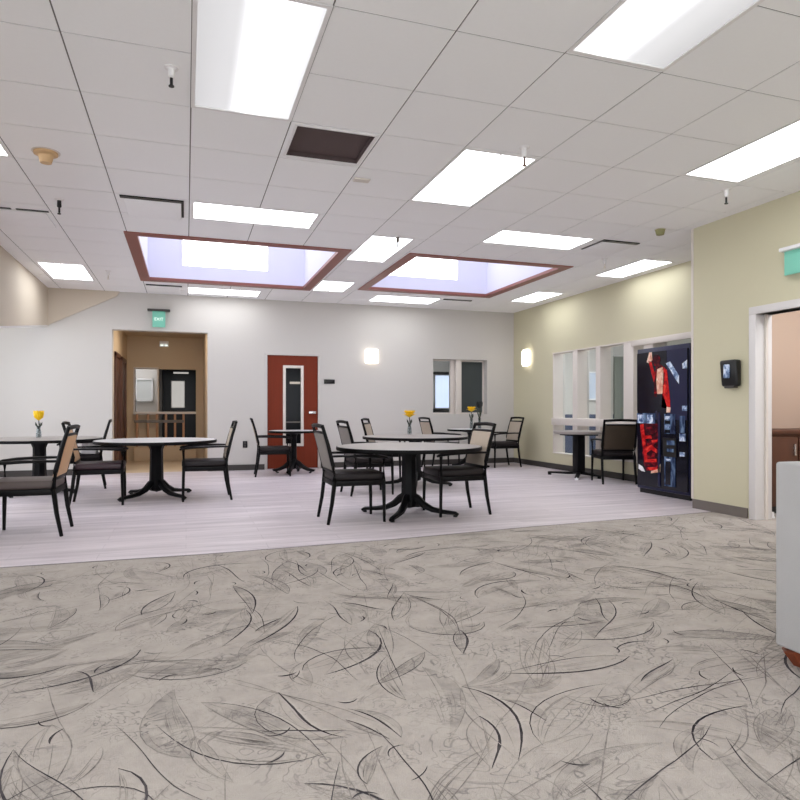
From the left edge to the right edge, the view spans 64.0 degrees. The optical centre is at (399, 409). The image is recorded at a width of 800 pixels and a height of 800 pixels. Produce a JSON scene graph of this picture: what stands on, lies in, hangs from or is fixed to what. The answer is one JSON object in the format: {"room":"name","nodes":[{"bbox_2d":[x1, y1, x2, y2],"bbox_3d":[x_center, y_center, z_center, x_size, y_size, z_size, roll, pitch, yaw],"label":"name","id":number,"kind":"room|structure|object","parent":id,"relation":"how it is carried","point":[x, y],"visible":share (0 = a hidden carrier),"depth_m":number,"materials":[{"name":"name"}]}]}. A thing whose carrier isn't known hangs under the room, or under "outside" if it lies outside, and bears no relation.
{"room":"eatery","nodes":[
{"label":"eatery","id":0,"kind":"room"},
{"bbox_2d":[0,246,118,327],"bbox_3d":[-3.946,-1.430,6.409,1.320,1.100,8.660,0,0,-18],"label":"wall","id":1,"kind":"structure","parent":0,"point":[25,301],"depth_m":9.32,"materials":[{"name":"beige paint"}]},
{"bbox_2d":[114,331,126,359],"bbox_3d":[-5.349,-0.305,12.119,0.120,2.750,2.620,0,0,-18],"label":"wall","id":2,"kind":"structure","parent":0,"point":[120,338],"depth_m":12.24,"materials":[{"name":"beige paint"}]},
{"bbox_2d":[114,351,120,459],"bbox_3d":[-5.035,0.030,11.391,0.055,2.080,0.860,0,0,-18],"label":"door","id":3,"kind":"structure","parent":2,"relation":"in","point":[117,357],"depth_m":11.41,"materials":[{"name":"brown wood"}]},
{"bbox_2d":[121,356,126,462],"bbox_3d":[-5.399,0.030,12.482,0.055,2.080,0.860,0,0,-18],"label":"door","id":4,"kind":"structure","parent":2,"relation":"in","point":[123,360],"depth_m":12.50,"materials":[{"name":"brown wood"}]},
{"bbox_2d":[136,369,161,436],"bbox_3d":[-5.939,-0.180,14.226,1.157,2.500,1.450,0,0,-18],"label":"wall","id":5,"kind":"structure","parent":0,"point":[141,406],"depth_m":14.90,"materials":[{"name":"white paint"}]},
{"bbox_2d":[136,378,152,400],"bbox_3d":[-5.926,-0.465,14.831,0.377,0.530,0.050,0,0,-18],"label":"window","id":6,"kind":"structure","parent":5,"relation":"in","point":[144,386],"depth_m":14.83,"materials":[{"name":"white glass"}]},
{"bbox_2d":[126,460,181,472],"bbox_3d":[-5.024,1.085,13.746,1.730,0.030,5.740,0,0,-18],"label":"floor","id":7,"kind":"structure","parent":0,"point":[131,466],"depth_m":12.12,"materials":[{"name":"beige paint"}]},
{"bbox_2d":[134,412,195,461],"bbox_3d":[-4.950,0.552,13.507,1.229,1.035,0.100,0,0,-18],"label":"railing","id":8,"kind":"object","parent":7,"relation":"on","point":[170,453],"visible":0.84,"depth_m":13.48,"materials":[{"name":"brown paint"}]},
{"bbox_2d":[124,331,203,337],"bbox_3d":[-4.567,-1.615,12.381,1.530,0.130,2.620,0,0,-18],"label":"ceiling","id":9,"kind":"structure","parent":0,"point":[128,333],"depth_m":13.14,"materials":[{"name":"beige paint"}]},
{"bbox_2d":[127,336,203,460],"bbox_3d":[-5.006,-0.305,13.694,1.770,2.750,0.150,0,0,-18],"label":"wall","id":10,"kind":"structure","parent":0,"point":[142,351],"depth_m":13.59,"materials":[{"name":"beige paint"}]},
{"bbox_2d":[133,367,158,414],"bbox_3d":[-5.380,-0.400,13.569,0.492,1.000,0.190,0,0,-18],"label":"trim","id":11,"kind":"structure","parent":10,"relation":"attached to","point":[134,368],"depth_m":13.48,"materials":[{"name":"white paint"}]},
{"bbox_2d":[159,341,168,346],"bbox_3d":[-5.000,-1.400,13.557,0.180,0.120,0.114,0,0,-18],"label":"spotlight","id":12,"kind":"object","parent":10,"relation":"attached to","point":[161,343],"visible":1,"depth_m":13.54,"materials":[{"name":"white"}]},
{"bbox_2d":[162,369,195,437],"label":"door","id":13,"kind":"structure","parent":0,"point":[168,376],"depth_m":15.99,"materials":[{"name":"black wood"}]},
{"bbox_2d":[171,381,184,407],"bbox_3d":[-5.520,-0.390,15.916,0.329,0.680,0.050,0,0,-18],"label":"window","id":14,"kind":"structure","parent":13,"relation":"in","point":[177,387],"depth_m":15.92,"materials":[{"name":"white glass"}]},
{"bbox_2d":[173,370,188,373],"bbox_3d":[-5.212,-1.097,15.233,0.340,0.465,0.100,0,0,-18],"label":"door closer","id":15,"kind":"object","parent":13,"relation":"attached to","point":[174,371],"visible":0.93,"depth_m":15.21,"materials":[{"name":"grey metal"}]},
{"bbox_2d":[204,334,206,457],"bbox_3d":[-3.784,-0.305,12.642,0.120,2.750,2.620,0,0,-18],"label":"wall","id":16,"kind":"structure","parent":0,"point":[205,335],"depth_m":12.46,"materials":[{"name":"beige paint"}]},
{"bbox_2d":[0,292,513,470],"bbox_3d":[-2.523,-0.455,11.567,10.150,3.050,0.220,0,0,-18],"label":"wall","id":17,"kind":"structure","parent":0,"point":[63,369],"depth_m":11.44,"materials":[{"name":"white paint"}]},
{"bbox_2d":[147,308,169,326],"bbox_3d":[-4.095,-1.558,10.867,0.360,0.305,0.110,0,0,-18],"label":"exit sign","id":18,"kind":"object","parent":17,"relation":"attached to","point":[158,315],"visible":1,"depth_m":10.85,"materials":[{"name":"green plastic"}]},
{"bbox_2d":[0,458,513,476],"bbox_3d":[-2.392,1.020,11.489,9.950,0.100,0.012,0,0,-18],"label":"baseboard","id":19,"kind":"structure","parent":17,"relation":"attached to","point":[23,473],"depth_m":11.40,"materials":[{"name":"grey plastic"}]},
{"bbox_2d":[265,352,319,469],"bbox_3d":[-1.972,0.018,11.717,1.010,2.105,0.245,0,0,-18],"label":"door","id":20,"kind":"structure","parent":17,"relation":"in","point":[292,380],"depth_m":11.66,"materials":[{"name":"red wood"}]},
{"bbox_2d":[324,379,334,383],"bbox_3d":[-1.307,-0.525,11.851,0.202,0.080,0.012,0,0,-18],"label":"room sign","id":21,"kind":"object","parent":17,"relation":"attached to","point":[326,381],"visible":1,"depth_m":11.85,"materials":[{"name":"black plastic"}]},
{"bbox_2d":[365,349,377,363],"bbox_3d":[-0.533,-1.010,12.064,0.250,0.270,0.100,0,0,-18],"label":"wall sconce","id":22,"kind":"object","parent":17,"relation":"attached to","point":[371,355],"visible":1,"depth_m":12.02,"materials":[{"name":"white glass"}]},
{"bbox_2d":[433,359,483,413],"bbox_3d":[1.159,-0.460,12.814,1.165,1.080,0.150,0,0,-18],"label":"window","id":23,"kind":"structure","parent":17,"relation":"in","point":[466,377],"depth_m":12.90,"materials":[{"name":"white paint"}]},
{"bbox_2d":[462,362,481,411],"bbox_3d":[1.429,-0.460,12.950,0.505,1.020,0.007,0,0,-18],"label":"shade","id":24,"kind":"object","parent":23,"relation":"attached to","point":[471,371],"depth_m":12.95,"materials":[{"name":"grey fabric"}]},
{"bbox_2d":[0,462,710,567],"bbox_3d":[-1.251,1.070,8.394,10.150,0.001,6.805,0,0,-18],"label":"floor","id":25,"kind":"structure","parent":0,"point":[270,509],"depth_m":6.81,"materials":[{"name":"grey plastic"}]},
{"bbox_2d":[0,424,79,536],"bbox_3d":[-3.179,0.600,5.569,0.672,0.946,0.548,0,0,-17],"label":"dining chair","id":26,"kind":"object","parent":25,"relation":"on","point":[33,485],"visible":1,"depth_m":5.41,"materials":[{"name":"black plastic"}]},
{"bbox_2d":[0,436,102,497],"bbox_3d":[-4.669,0.719,8.287,1.492,0.702,1.492,0,0,-30],"label":"round table","id":27,"kind":"object","parent":25,"relation":"on","point":[39,444],"visible":0.52,"depth_m":8.22,"materials":[{"name":"black metal"}]},
{"bbox_2d":[33,411,43,436],"bbox_3d":[-4.707,0.185,8.338,0.128,0.356,0.125,0,0,12],"label":"flower vase","id":28,"kind":"object","parent":27,"relation":"on","point":[38,415],"visible":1,"depth_m":8.32,"materials":[{"name":"clear glass"}]},
{"bbox_2d":[56,419,111,488],"bbox_3d":[-4.330,0.600,8.806,0.672,0.946,0.548,0,0,-24],"label":"dining chair","id":29,"kind":"object","parent":25,"relation":"on","point":[98,456],"visible":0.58,"depth_m":8.66,"materials":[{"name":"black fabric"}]},
{"bbox_2d":[81,443,97,453],"bbox_3d":[-4.255,0.504,8.784,0.180,0.180,0.280,0,0,-18],"label":"box","id":30,"kind":"object","parent":29,"relation":"on","point":[82,444],"visible":0.44,"depth_m":8.65,"materials":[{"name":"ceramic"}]},
{"bbox_2d":[61,421,128,504],"bbox_3d":[-3.475,0.600,7.314,0.672,0.946,0.548,0,0,-20],"label":"dining chair","id":31,"kind":"object","parent":25,"relation":"on","point":[80,467],"visible":0.86,"depth_m":7.17,"materials":[{"name":"plastic"}]},
{"bbox_2d":[92,437,216,501],"bbox_3d":[-3.004,0.719,7.895,1.432,0.702,1.432,0,0,-18],"label":"round table","id":32,"kind":"object","parent":25,"relation":"on","point":[156,482],"visible":0.97,"depth_m":7.81,"materials":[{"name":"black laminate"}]},
{"bbox_2d":[179,420,237,501],"bbox_3d":[-2.321,0.600,7.765,0.672,0.946,0.548,0,0,-18],"label":"dining chair","id":33,"kind":"object","parent":25,"relation":"on","point":[188,464],"visible":1,"depth_m":7.58,"materials":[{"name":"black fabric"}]},
{"bbox_2d":[250,418,292,476],"bbox_3d":[-2.118,0.600,10.493,0.672,0.946,0.548,0,0,-14],"label":"dining chair","id":34,"kind":"object","parent":25,"relation":"on","point":[261,450],"visible":1,"depth_m":10.30,"materials":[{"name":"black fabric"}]},
{"bbox_2d":[268,430,318,474],"bbox_3d":[-1.805,0.709,10.869,0.852,0.722,0.852,0,0,-18],"label":"round table","id":35,"kind":"object","parent":25,"relation":"on","point":[296,464],"visible":0.95,"depth_m":10.82,"materials":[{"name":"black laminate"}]},
{"bbox_2d":[311,423,388,524],"bbox_3d":[-0.503,0.600,6.264,0.672,0.946,0.548,0,0,-18],"label":"dining chair","id":36,"kind":"object","parent":25,"relation":"on","point":[334,477],"visible":1,"depth_m":6.10,"materials":[{"name":"metal"}]},
{"bbox_2d":[336,420,393,496],"bbox_3d":[-0.450,0.600,8.231,0.672,0.946,0.548,0,0,-20],"label":"dining chair","id":37,"kind":"object","parent":25,"relation":"on","point":[346,437],"visible":0.7,"depth_m":8.07,"materials":[{"name":"black metal"}]},
{"bbox_2d":[361,418,405,477],"bbox_3d":[-0.248,0.600,10.041,0.672,0.946,0.548,0,0,10],"label":"dining chair","id":38,"kind":"object","parent":25,"relation":"on","point":[367,428],"visible":0.24,"depth_m":9.85,"materials":[{"name":"beige fabric"}]},
{"bbox_2d":[336,442,481,522],"bbox_3d":[0.092,0.719,6.568,1.492,0.702,1.492,0,0,-18],"label":"round table","id":39,"kind":"object","parent":25,"relation":"on","point":[408,497],"visible":1,"depth_m":6.48,"materials":[{"name":"grey laminate"}]},
{"bbox_2d":[362,434,467,488],"bbox_3d":[0.216,0.719,9.035,1.492,0.702,1.492,0,0,-36],"label":"round table","id":40,"kind":"object","parent":25,"relation":"on","point":[386,437],"visible":0.8,"depth_m":8.89,"materials":[{"name":"grey laminate"}]},
{"bbox_2d":[404,410,414,432],"bbox_3d":[0.143,0.182,9.538,0.210,0.362,0.206,0,0,-18],"label":"flower vase","id":41,"kind":"object","parent":40,"relation":"on","point":[409,414],"visible":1,"depth_m":9.50,"materials":[{"name":"clear glass"}]},
{"bbox_2d":[418,417,460,466],"bbox_3d":[0.727,0.600,11.840,0.672,0.946,0.548,0,0,-20],"label":"dining chair","id":42,"kind":"object","parent":25,"relation":"on","point":[426,426],"visible":0.47,"depth_m":11.71,"materials":[{"name":"beige fabric"}]},
{"bbox_2d":[423,422,495,517],"bbox_3d":[0.608,0.600,6.699,0.672,0.946,0.548,0,0,-18],"label":"dining chair","id":43,"kind":"object","parent":25,"relation":"on","point":[474,469],"visible":0.94,"depth_m":6.54,"materials":[{"name":"metal"}]},
{"bbox_2d":[447,428,491,467],"bbox_3d":[1.295,0.709,11.736,0.852,0.722,0.852,0,0,4],"label":"round table","id":44,"kind":"object","parent":25,"relation":"on","point":[468,430],"visible":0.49,"depth_m":11.69,"materials":[{"name":"black metal"}]},
{"bbox_2d":[467,406,475,427],"bbox_3d":[1.298,0.138,11.632,0.188,0.411,0.184,0,0,-18],"label":"flower vase","id":45,"kind":"object","parent":44,"relation":"on","point":[471,408],"visible":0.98,"depth_m":11.62,"materials":[{"name":"clear glass"}]},
{"bbox_2d":[476,401,482,427],"bbox_3d":[1.456,0.092,11.727,0.128,0.501,0.125,0,0,12],"label":"flower vase","id":46,"kind":"object","parent":44,"relation":"on","point":[479,404],"visible":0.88,"depth_m":11.71,"materials":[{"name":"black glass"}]},
{"bbox_2d":[491,417,523,467],"bbox_3d":[1.955,0.600,12.147,0.672,0.946,0.548,0,0,-18],"label":"dining chair","id":47,"kind":"object","parent":25,"relation":"on","point":[513,433],"visible":0.88,"depth_m":12.00,"materials":[{"name":"black metal"}]},
{"bbox_2d":[548,430,601,479],"bbox_3d":[2.822,0.701,10.261,0.790,0.738,0.944,0,0,-18],"label":"pedestal table","id":48,"kind":"object","parent":25,"relation":"on","point":[578,435],"visible":0.88,"depth_m":10.11,"materials":[{"name":"grey laminate"}]},
{"bbox_2d":[590,419,636,484],"bbox_3d":[3.158,0.600,9.445,0.548,0.946,0.672,0,0,1],"label":"dining chair","id":49,"kind":"object","parent":25,"relation":"on","point":[618,441],"visible":0.99,"depth_m":9.21,"materials":[{"name":"plastic"}]},
{"bbox_2d":[637,343,691,500],"bbox_3d":[3.563,0.140,8.045,0.740,1.860,0.920,0,0,-18],"label":"vending machine","id":50,"kind":"object","parent":25,"relation":"on","point":[664,372],"visible":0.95,"depth_m":7.88,"materials":[{"name":"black metal"}]},
{"bbox_2d":[637,413,654,423],"bbox_3d":[3.143,0.105,8.181,0.002,0.130,0.340,0,0,-18],"label":"print","id":51,"kind":"object","parent":50,"relation":"on","point":[642,418],"depth_m":8.18,"materials":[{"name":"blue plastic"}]},
{"bbox_2d":[0,0,799,312],"bbox_3d":[0.156,-1.990,3.774,10.290,0.020,16.460,0,0,-18],"label":"ceiling","id":52,"kind":"structure","parent":0,"point":[86,81],"depth_m":4.58,"materials":[{"name":"tile"}]},
{"bbox_2d":[0,140,11,157],"bbox_3d":[-3.140,-1.998,4.306,0.645,0.043,1.280,0,0,-18],"label":"ceiling light","id":53,"kind":"object","parent":52,"relation":"attached to","point":[4,152],"visible":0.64,"depth_m":4.92,"materials":[{"name":"grey plastic"}]},
{"bbox_2d":[0,145,6,154],"bbox_3d":[-3.140,-1.989,4.306,0.601,0.006,1.236,0,0,-18],"label":"diffuser","id":54,"kind":"object","parent":53,"relation":"attached to","point":[3,151],"depth_m":4.89,"materials":[{"name":"grey plastic"}]},
{"bbox_2d":[0,207,55,227],"bbox_3d":[-3.948,-1.972,6.525,0.750,0.015,0.580,0,0,-18],"label":"ceiling vent","id":55,"kind":"object","parent":52,"relation":"in","point":[26,217],"visible":1,"depth_m":6.53,"materials":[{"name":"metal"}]},
{"bbox_2d":[31,147,59,164],"bbox_3d":[-2.718,-1.938,4.912,0.200,0.085,0.200,0,0,-18],"label":"smoke detector","id":56,"kind":"object","parent":52,"relation":"attached to","point":[46,155],"visible":1,"depth_m":4.87,"materials":[{"name":"beige plastic"}]},
{"bbox_2d":[54,198,63,214],"bbox_3d":[-3.203,-1.910,6.015,0.084,0.140,0.084,0,0,-18],"label":"sprinkler","id":57,"kind":"object","parent":52,"relation":"attached to","point":[59,205],"visible":1,"depth_m":6.00,"materials":[{"name":"black metal"}]},
{"bbox_2d":[36,262,94,280],"bbox_3d":[-4.774,-1.998,9.185,0.590,0.043,1.150,0,0,-18],"label":"ceiling light","id":58,"kind":"object","parent":52,"relation":"attached to","point":[54,270],"visible":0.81,"depth_m":9.18,"materials":[{"name":"grey plastic"}]},
{"bbox_2d":[119,194,183,219],"bbox_3d":[-2.409,-1.972,6.259,0.560,0.015,0.620,0,0,-18],"label":"ceiling vent","id":59,"kind":"object","parent":52,"relation":"in","point":[138,206],"visible":1,"depth_m":6.21,"materials":[{"name":"metal"}]},
{"bbox_2d":[146,284,181,292],"bbox_3d":[-3.828,-1.972,10.408,0.540,0.015,0.590,0,0,-18],"label":"ceiling vent","id":60,"kind":"object","parent":52,"relation":"in","point":[152,287],"visible":1,"depth_m":10.35,"materials":[{"name":"metal"}]},
{"bbox_2d":[164,64,178,87],"bbox_3d":[-1.322,-1.925,3.702,0.084,0.110,0.084,0,0,-18],"label":"sprinkler","id":61,"kind":"object","parent":52,"relation":"attached to","point":[171,68],"visible":1,"depth_m":3.69,"materials":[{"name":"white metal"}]},
{"bbox_2d":[187,287,261,296],"bbox_3d":[-2.954,-1.998,10.758,1.180,0.043,0.560,0,0,-18],"label":"ceiling light","id":62,"kind":"object","parent":52,"relation":"attached to","point":[193,290],"visible":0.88,"depth_m":10.81,"materials":[{"name":"grey plastic"}]},
{"bbox_2d":[124,231,351,290],"bbox_3d":[-2.273,-2.559,8.825,2.595,1.182,2.820,0,0,-18],"label":"skylight","id":63,"kind":"object","parent":52,"relation":"attached to","point":[197,251],"visible":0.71,"depth_m":9.92,"materials":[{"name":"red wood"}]},
{"bbox_2d":[191,201,320,228],"bbox_3d":[-1.478,-1.998,6.534,1.240,0.043,0.570,0,0,-18],"label":"ceiling light","id":64,"kind":"object","parent":52,"relation":"attached to","point":[199,210],"visible":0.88,"depth_m":6.54,"materials":[{"name":"grey plastic"}]},
{"bbox_2d":[191,0,332,121],"bbox_3d":[-0.847,-1.998,3.660,0.655,0.043,1.320,0,0,-18],"label":"ceiling light","id":65,"kind":"object","parent":52,"relation":"attached to","point":[255,58],"visible":0.87,"depth_m":3.56,"materials":[{"name":"grey plastic"}]},
{"bbox_2d":[283,124,378,165],"bbox_3d":[-0.531,-2.002,4.797,0.605,0.056,0.585,0,0,-18],"label":"air vent","id":66,"kind":"object","parent":52,"relation":"attached to","point":[305,141],"visible":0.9,"depth_m":4.85,"materials":[{"name":"brown metal"}]},
{"bbox_2d":[312,280,354,291],"bbox_3d":[-1.075,-1.998,10.264,0.550,0.043,0.850,0,0,-18],"label":"ceiling light","id":67,"kind":"object","parent":52,"relation":"attached to","point":[331,286],"visible":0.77,"depth_m":10.29,"materials":[{"name":"white plastic"}]},
{"bbox_2d":[353,177,370,182],"bbox_3d":[-0.331,-1.974,5.499,0.140,0.012,0.080,0,0,-18],"label":"ceiling sensor","id":68,"kind":"object","parent":52,"relation":"attached to","point":[356,179],"visible":1,"depth_m":5.49,"materials":[{"name":"white paint"}]},
{"bbox_2d":[345,235,414,262],"bbox_3d":[-0.272,-1.998,7.917,0.535,0.043,1.250,0,0,-18],"label":"ceiling light","id":69,"kind":"object","parent":52,"relation":"attached to","point":[375,248],"visible":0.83,"depth_m":7.87,"materials":[{"name":"white plastic"}]},
{"bbox_2d":[368,295,440,303],"bbox_3d":[0.078,-1.998,11.498,1.200,0.043,0.640,0,0,-18],"label":"ceiling light","id":70,"kind":"object","parent":52,"relation":"attached to","point":[378,298],"visible":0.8,"depth_m":11.50,"materials":[{"name":"white plastic"}]},
{"bbox_2d":[434,299,471,305],"bbox_3d":[0.954,-1.972,11.749,0.540,0.015,0.580,0,0,-18],"label":"ceiling vent","id":71,"kind":"object","parent":52,"relation":"in","point":[449,302],"visible":1,"depth_m":11.69,"materials":[{"name":"metal"}]},
{"bbox_2d":[358,253,572,297],"bbox_3d":[0.846,-2.559,9.657,2.390,1.182,2.580,0,0,-18],"label":"skylight","id":72,"kind":"object","parent":52,"relation":"attached to","point":[412,264],"visible":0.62,"depth_m":10.63,"materials":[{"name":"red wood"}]},
{"bbox_2d":[409,147,539,206],"bbox_3d":[0.592,-1.998,5.538,0.645,0.043,1.270,0,0,-18],"label":"ceiling light","id":73,"kind":"object","parent":52,"relation":"attached to","point":[471,175],"visible":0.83,"depth_m":5.47,"materials":[{"name":"white plastic"}]},
{"bbox_2d":[519,145,529,166],"bbox_3d":[0.938,-1.910,4.827,0.084,0.140,0.084,0,0,-18],"label":"sprinkler","id":74,"kind":"object","parent":52,"relation":"attached to","point":[523,148],"visible":1,"depth_m":4.81,"materials":[{"name":"white plastic"}]},
{"bbox_2d":[481,229,594,249],"bbox_3d":[1.607,-1.998,7.476,1.210,0.043,0.560,0,0,-18],"label":"ceiling light","id":75,"kind":"object","parent":52,"relation":"attached to","point":[505,237],"visible":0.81,"depth_m":7.50,"materials":[{"name":"white plastic"}]},
{"bbox_2d":[511,292,564,302],"bbox_3d":[2.393,-1.998,11.260,0.520,0.043,1.000,0,0,-18],"label":"ceiling light","id":76,"kind":"object","parent":52,"relation":"attached to","point":[535,297],"visible":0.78,"depth_m":11.30,"materials":[{"name":"white plastic"}]},
{"bbox_2d":[582,239,639,253],"bbox_3d":[2.527,-1.972,7.736,0.500,0.015,0.490,0,0,-18],"label":"ceiling vent","id":77,"kind":"object","parent":52,"relation":"in","point":[603,246],"visible":1,"depth_m":7.69,"materials":[{"name":"metal"}]},
{"bbox_2d":[594,259,673,277],"bbox_3d":[3.264,-1.998,9.000,0.500,0.043,1.100,0,0,-18],"label":"ceiling light","id":78,"kind":"object","parent":52,"relation":"attached to","point":[643,265],"visible":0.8,"depth_m":8.98,"materials":[{"name":"white plastic"}]},
{"bbox_2d":[654,228,665,235],"bbox_3d":[2.852,-1.950,7.017,0.120,0.060,0.120,0,0,-18],"label":"smoke detector","id":79,"kind":"object","parent":52,"relation":"attached to","point":[659,231],"visible":1,"depth_m":6.98,"materials":[{"name":"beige plastic"}]},
{"bbox_2d":[567,0,764,71],"bbox_3d":[1.442,-1.998,3.013,0.655,0.043,1.320,0,0,-18],"label":"ceiling light","id":80,"kind":"object","parent":52,"relation":"attached to","point":[649,34],"visible":0.87,"depth_m":3.33,"materials":[{"name":"white plastic"}]},
{"bbox_2d":[721,188,731,203],"bbox_3d":[2.929,-1.915,5.745,0.084,0.130,0.084,0,0,-18],"label":"sprinkler","id":81,"kind":"object","parent":52,"relation":"attached to","point":[726,190],"visible":1,"depth_m":5.73,"materials":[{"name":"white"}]},
{"bbox_2d":[682,119,799,182],"bbox_3d":[2.881,-1.998,4.817,0.600,0.043,1.410,0,0,-18],"label":"ceiling light","id":82,"kind":"object","parent":52,"relation":"attached to","point":[781,146],"visible":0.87,"depth_m":5.05,"materials":[{"name":"white plastic"}]},
{"bbox_2d":[0,512,799,799],"bbox_3d":[0.795,1.069,0.712,9.160,0.002,9.846,0,0,-18],"label":"carpet","id":83,"kind":"object","parent":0,"point":[636,658],"visible":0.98,"depth_m":2.61,"materials":[{"name":"grey carpet"}]},
{"bbox_2d":[776,461,799,666],"bbox_3d":[2.127,0.653,2.483,0.851,0.866,0.809,0,0,-18],"label":"lounge chair","id":84,"kind":"object","parent":83,"relation":"on","point":[787,473],"visible":0.97,"depth_m":2.67,"materials":[{"name":"grey fabric"}]},
{"bbox_2d":[433,361,448,408],"bbox_3d":[0.730,-0.330,14.531,2.000,2.800,0.100,0,0,-18],"label":"wall","id":85,"kind":"structure","parent":0,"point":[438,366],"depth_m":14.53,"materials":[{"name":"white paint"}]},
{"bbox_2d":[434,375,448,408],"bbox_3d":[1.145,-0.415,14.581,0.782,0.770,0.050,0,0,-18],"label":"window","id":86,"kind":"structure","parent":85,"relation":"in","point":[441,382],"depth_m":14.52,"materials":[{"name":"white glass"}]},
{"bbox_2d":[565,345,623,413],"bbox_3d":[4.282,-0.380,14.770,4.510,2.900,0.100,0,0,-18],"label":"wall","id":87,"kind":"structure","parent":0,"point":[617,350],"depth_m":14.60,"materials":[{"name":"white paint"}]},
{"bbox_2d":[565,414,613,454],"bbox_3d":[4.255,0.585,14.693,4.410,0.970,0.030,0,0,-18],"label":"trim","id":88,"kind":"structure","parent":87,"relation":"attached to","point":[568,439],"depth_m":14.56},
{"bbox_2d":[589,372,595,399],"bbox_3d":[4.419,-0.555,14.716,0.324,0.650,0.050,0,0,-18],"label":"window","id":89,"kind":"structure","parent":87,"relation":"in","point":[592,375],"depth_m":14.72,"materials":[{"name":"white glass"}]},
{"bbox_2d":[613,355,623,418],"bbox_3d":[5.212,-0.197,14.905,0.731,2.134,0.066,0,0,-18],"label":"curtain","id":90,"kind":"object","parent":87,"relation":"hanging from","point":[618,360],"visible":0.3,"depth_m":14.85,"materials":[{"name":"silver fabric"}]},
{"bbox_2d":[514,261,690,474],"bbox_3d":[3.314,-0.455,10.334,0.140,3.050,6.260,0,0,-18],"label":"wall","id":91,"kind":"structure","parent":0,"point":[656,303],"depth_m":10.86,"materials":[{"name":"beige paint"}]},
{"bbox_2d":[522,349,529,365],"bbox_3d":[2.461,-1.020,12.506,0.100,0.330,0.260,0,0,-18],"label":"wall sconce","id":92,"kind":"object","parent":91,"relation":"attached to","point":[526,352],"visible":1,"depth_m":12.42,"materials":[{"name":"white glass"}]},
{"bbox_2d":[514,458,634,481],"bbox_3d":[3.272,1.020,10.219,0.012,0.100,5.988,0,0,-18],"label":"baseboard","id":93,"kind":"structure","parent":91,"relation":"attached to","point":[628,477],"depth_m":11.21,"materials":[{"name":"grey plastic"}]},
{"bbox_2d":[551,331,690,462],"bbox_3d":[3.510,-0.128,9.873,0.280,1.824,3.900,0,0,-18],"label":"window","id":94,"kind":"structure","parent":91,"relation":"in","point":[580,420],"depth_m":10.79,"materials":[{"name":"white paint"}]},
{"bbox_2d":[631,332,690,346],"bbox_3d":[3.785,-0.990,8.647,0.024,0.080,2.000,0,0,-18],"label":"trim","id":95,"kind":"structure","parent":91,"relation":"attached to","point":[681,336],"depth_m":8.97,"materials":[{"name":"white paint"}]},
{"bbox_2d":[667,338,690,345],"bbox_3d":[7.483,-0.380,12.150,0.100,2.900,6.900,0,0,-18],"label":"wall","id":96,"kind":"structure","parent":0,"point":[682,341],"depth_m":14.90,"materials":[{"name":"beige paint"}]},
{"bbox_2d":[694,191,799,518],"bbox_3d":[4.891,-0.455,2.226,0.170,3.050,10.120,0,0,-18],"label":"wall","id":97,"kind":"structure","parent":0,"point":[739,263],"depth_m":6.52,"materials":[{"name":"beige paint"}]},
{"bbox_2d":[691,229,693,498],"bbox_3d":[3.214,-0.505,7.012,0.036,2.950,0.031,0,0,-18],"label":"trim","id":98,"kind":"structure","parent":97,"relation":"attached to","point":[692,230],"depth_m":7.00,"materials":[{"name":"white paint"}]},
{"bbox_2d":[692,499,747,517],"bbox_3d":[4.805,1.020,2.197,0.012,0.100,10.120,0,0,-18],"label":"baseboard","id":99,"kind":"structure","parent":97,"relation":"attached to","point":[737,511],"depth_m":6.63,"materials":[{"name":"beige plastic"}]},
{"bbox_2d":[720,359,740,387],"bbox_3d":[3.331,-0.362,6.460,0.104,0.285,0.200,0,0,-18],"label":"soap dispenser","id":100,"kind":"object","parent":97,"relation":"attached to","point":[730,369],"visible":1,"depth_m":6.41,"materials":[{"name":"grey plastic"}]},
{"bbox_2d":[749,298,799,519],"bbox_3d":[3.698,0.033,5.794,0.210,2.075,1.105,0,0,-18],"label":"door frame","id":101,"kind":"structure","parent":97,"relation":"in","point":[760,326],"depth_m":6.23,"materials":[{"name":"white paint"}]},
{"bbox_2d":[779,243,799,275],"bbox_3d":[3.606,-1.355,5.629,0.110,0.250,0.540,0,0,-18],"label":"exit sign","id":102,"kind":"object","parent":97,"relation":"attached to","point":[791,253],"visible":1,"depth_m":5.78,"materials":[{"name":"green plastic"}]},
{"bbox_2d":[772,311,799,428],"bbox_3d":[4.412,-0.455,7.348,2.170,3.050,0.140,0,0,-18],"label":"wall","id":103,"kind":"structure","parent":0,"point":[785,326],"depth_m":7.27,"materials":[{"name":"beige paint"}]},
{"bbox_3d":[5.083,1.080,5.390,1.940,0.020,4.000,0,0,-18],"label":"floor","id":104,"kind":"structure","parent":0,"visible":0},
{"bbox_2d":[772,428,799,512],"bbox_3d":[4.340,0.639,6.966,1.790,0.862,0.530,0,0,-18],"label":"base cabinet","id":105,"kind":"object","parent":104,"relation":"on","point":[785,441],"visible":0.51,"depth_m":6.58,"materials":[{"name":"brown wood"}]},
{"bbox_2d":[772,428,799,434],"bbox_3d":[4.338,0.229,6.973,1.790,0.042,0.515,0,0,-18],"label":"countertop","id":106,"kind":"structure","parent":105,"relation":"on","point":[777,430],"depth_m":6.61,"materials":[{"name":"brown wood"}]},
{"bbox_3d":[1.002,1.085,13.716,2.000,0.030,1.620,0,0,-18],"label":"floor","id":107,"kind":"structure","parent":0,"visible":0},
{"bbox_2d":[433,409,448,412],"bbox_3d":[1.127,0.520,14.290,1.240,1.100,0.430,0,0,-18],"label":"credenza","id":108,"kind":"object","parent":107,"relation":"on","point":[434,410],"visible":0.03,"depth_m":14.00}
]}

